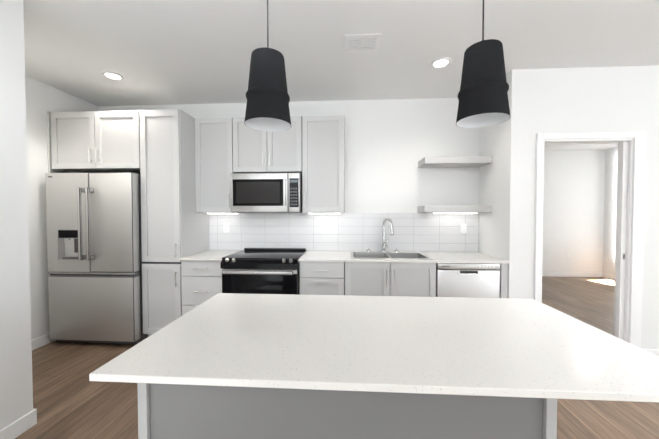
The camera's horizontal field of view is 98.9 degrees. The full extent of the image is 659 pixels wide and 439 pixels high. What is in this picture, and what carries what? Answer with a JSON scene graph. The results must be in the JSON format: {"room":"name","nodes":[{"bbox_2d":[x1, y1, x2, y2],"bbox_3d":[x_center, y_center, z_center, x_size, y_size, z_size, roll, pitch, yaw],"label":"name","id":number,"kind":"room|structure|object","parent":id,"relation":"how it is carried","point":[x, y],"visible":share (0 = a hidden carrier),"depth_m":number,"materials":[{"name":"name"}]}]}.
{"room":"kitchen","nodes":[
{"label":"kitchen","id":0,"kind":"room"},
{"bbox_2d":[0,0,658,429],"bbox_3d":[1.437,-0.069,1.310,9.240,2.825,10.190,0,1,3],"label":"wall","id":1,"kind":"structure","parent":0,"point":[576,66],"depth_m":2.62,"materials":[{"name":"white paint"}]},
{"bbox_2d":[101,71,123,80],"bbox_3d":[-2.130,-1.408,2.772,0.180,0.011,0.180,0,1,3],"label":"recessed light","id":2,"kind":"object","parent":1,"relation":"in","point":[112,76],"visible":0.98,"depth_m":2.77,"materials":[{"name":"white plastic"}]},
{"bbox_2d":[195,117,243,213],"bbox_3d":[-1.259,-0.611,3.322,0.496,1.062,0.327,0,1,3],"label":"upper cabinet","id":3,"kind":"object","parent":1,"relation":"attached to","point":[216,139],"depth_m":3.17,"materials":[{"name":"grey paint"}]},
{"bbox_2d":[224,223,228,232],"bbox_3d":[-1.277,0.104,3.492,0.072,0.116,0.008,0,1,3],"label":"wall outlet","id":4,"kind":"object","parent":1,"relation":"attached to","point":[226,225],"depth_m":3.49,"materials":[{"name":"white plastic"}]},
{"bbox_2d":[244,0,290,131],"bbox_3d":[-0.254,-0.884,1.158,0.190,0.986,0.190,0,1,3],"label":"pendant lamp","id":5,"kind":"object","parent":1,"relation":"hanging from","point":[268,101],"visible":1,"depth_m":1.10,"materials":[{"name":"black metal"}]},
{"bbox_2d":[239,116,302,172],"bbox_3d":[-0.683,-0.836,3.282,0.792,0.609,0.327,0,1,3],"label":"upper cabinet","id":6,"kind":"object","parent":1,"relation":"attached to","point":[259,151],"depth_m":3.12,"materials":[{"name":"grey paint"}]},
{"bbox_2d":[231,173,301,211],"bbox_3d":[-0.685,-0.293,3.232,0.758,0.425,0.452,0,1,3],"label":"over-the-range microwave","id":7,"kind":"object","parent":6,"relation":"attached to","point":[266,192],"visible":1,"depth_m":3.04,"materials":[{"name":"grey metal"}]},
{"bbox_2d":[295,115,344,213],"bbox_3d":[-0.091,-0.609,3.252,0.527,1.062,0.327,0,1,3],"label":"upper cabinet","id":8,"kind":"object","parent":1,"relation":"attached to","point":[311,149],"depth_m":3.10,"materials":[{"name":"grey paint"}]},
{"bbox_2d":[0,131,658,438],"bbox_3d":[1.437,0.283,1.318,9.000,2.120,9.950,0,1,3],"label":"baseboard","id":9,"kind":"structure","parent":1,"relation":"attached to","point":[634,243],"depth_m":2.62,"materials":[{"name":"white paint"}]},
{"bbox_2d":[209,213,478,251],"bbox_3d":[0.129,0.150,3.417,3.258,0.462,0.008,0,1,3],"label":"tile backsplash","id":10,"kind":"structure","parent":1,"relation":"attached to","point":[422,232],"depth_m":3.41,"materials":[{"name":"white tile"}]},
{"bbox_2d":[344,34,380,52],"bbox_3d":[0.258,-1.399,2.248,0.275,0.008,0.240,0,1,3],"label":"air vent","id":11,"kind":"object","parent":1,"relation":"in","point":[362,43],"visible":1,"depth_m":2.24,"materials":[{"name":"white plastic"}]},
{"bbox_2d":[430,57,451,68],"bbox_3d":[1.001,-1.403,2.534,0.180,0.011,0.180,0,1,3],"label":"recessed light","id":12,"kind":"object","parent":1,"relation":"in","point":[440,63],"visible":1,"depth_m":2.53,"materials":[{"name":"white plastic"}]},
{"bbox_2d":[418,156,491,211],"bbox_3d":[1.394,-0.381,3.183,0.708,0.601,0.297,0,1,3],"label":"floating shelves","id":13,"kind":"object","parent":1,"relation":"attached to","point":[452,161],"visible":1,"depth_m":3.04,"materials":[{"name":"grey paint"}]},
{"bbox_2d":[460,224,466,233],"bbox_3d":[1.578,0.108,3.320,0.072,0.116,0.009,0,1,3],"label":"wall outlet","id":14,"kind":"object","parent":1,"relation":"attached to","point":[463,228],"depth_m":3.32,"materials":[{"name":"white plastic"}]},
{"bbox_2d":[456,0,509,127],"bbox_3d":[0.605,-0.883,1.106,0.190,0.986,0.190,0,1,3],"label":"pendant lamp","id":15,"kind":"object","parent":1,"relation":"hanging from","point":[483,96],"visible":1,"depth_m":1.05,"materials":[{"name":"black metal"}]},
{"bbox_2d":[615,141,628,339],"bbox_3d":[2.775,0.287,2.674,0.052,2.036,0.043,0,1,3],"label":"door","id":16,"kind":"structure","parent":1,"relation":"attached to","point":[621,236],"depth_m":2.66,"materials":[{"name":"white paint"}]},
{"bbox_2d":[15,276,658,438],"bbox_3d":[1.437,1.393,1.343,9.240,0.100,10.190,0,1,3],"label":"floor","id":17,"kind":"structure","parent":0,"point":[71,400],"depth_m":2.07,"materials":[{"name":"brown wood"}]},
{"bbox_2d":[47,110,139,341],"bbox_3d":[-2.446,0.080,3.245,1.008,2.440,0.655,0,1,3],"label":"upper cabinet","id":18,"kind":"object","parent":17,"relation":"on","point":[93,141],"visible":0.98,"depth_m":2.94,"materials":[{"name":"grey paint"}]},
{"bbox_2d":[45,172,147,343],"bbox_3d":[-2.414,0.409,3.171,0.920,1.785,0.758,0,1,3],"label":"refrigerator","id":19,"kind":"object","parent":17,"relation":"on","point":[94,250],"visible":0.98,"depth_m":2.86,"materials":[{"name":"grey metal"}]},
{"bbox_2d":[140,109,208,336],"bbox_3d":[-1.730,0.081,3.202,0.425,2.440,0.655,0,1,3],"label":"pantry cabinet","id":20,"kind":"object","parent":17,"relation":"on","point":[174,226],"visible":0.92,"depth_m":2.92,"materials":[{"name":"grey paint"}]},
{"bbox_2d":[181,260,221,315],"bbox_3d":[-1.294,0.856,3.193,0.446,0.890,0.655,0,1,3],"label":"base cabinet","id":21,"kind":"object","parent":17,"relation":"on","point":[201,281],"visible":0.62,"depth_m":2.90,"materials":[{"name":"grey paint"}]},
{"bbox_2d":[220,248,306,294],"bbox_3d":[-0.683,0.829,3.104,0.773,0.948,0.707,0,1,3],"label":"range","id":22,"kind":"object","parent":17,"relation":"on","point":[260,271],"visible":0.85,"depth_m":2.81,"materials":[{"name":"grey metal"}]},
{"bbox_2d":[299,261,344,294],"bbox_3d":[-0.061,0.858,3.119,0.456,0.890,0.655,0,1,3],"label":"base cabinet","id":23,"kind":"object","parent":17,"relation":"on","point":[321,278],"visible":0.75,"depth_m":2.83,"materials":[{"name":"grey paint"}]},
{"bbox_2d":[137,385,556,438],"bbox_3d":[0.047,0.901,1.181,1.188,0.891,0.747,0,1,3],"label":"kitchen island","id":24,"kind":"object","parent":17,"relation":"on","point":[164,411],"depth_m":0.81,"materials":[{"name":"paint"}]},
{"bbox_2d":[89,293,658,402],"bbox_3d":[0.203,0.444,1.160,1.734,0.022,0.816,0,1,3],"label":"island countertop","id":25,"kind":"structure","parent":24,"relation":"on","point":[510,349],"depth_m":0.94,"materials":[{"name":"white stone"}]},
{"bbox_2d":[345,262,435,296],"bbox_3d":[0.616,0.859,3.078,0.898,0.890,0.655,0,1,3],"label":"base cabinet","id":26,"kind":"object","parent":17,"relation":"on","point":[389,279],"visible":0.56,"depth_m":2.79,"materials":[{"name":"grey paint"}]},
{"bbox_2d":[179,218,509,263],"bbox_3d":[0.110,0.285,3.102,3.258,0.602,0.642,0,1,3],"label":"countertop","id":27,"kind":"structure","parent":26,"relation":"on","point":[383,255],"depth_m":2.98,"materials":[{"name":"stone"}]},
{"bbox_2d":[436,263,499,297],"bbox_3d":[1.370,0.863,3.023,0.596,0.885,0.552,0,1,3],"label":"dishwasher","id":28,"kind":"object","parent":17,"relation":"on","point":[474,280],"visible":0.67,"depth_m":2.75,"materials":[{"name":"grey metal"}]},
{"bbox_2d":[500,264,507,297],"bbox_3d":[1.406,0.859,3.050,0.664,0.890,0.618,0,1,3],"label":"cabinet end panel","id":29,"kind":"object","parent":17,"relation":"on","point":[503,280],"depth_m":2.72,"materials":[{"name":"grey paint"}]}
]}

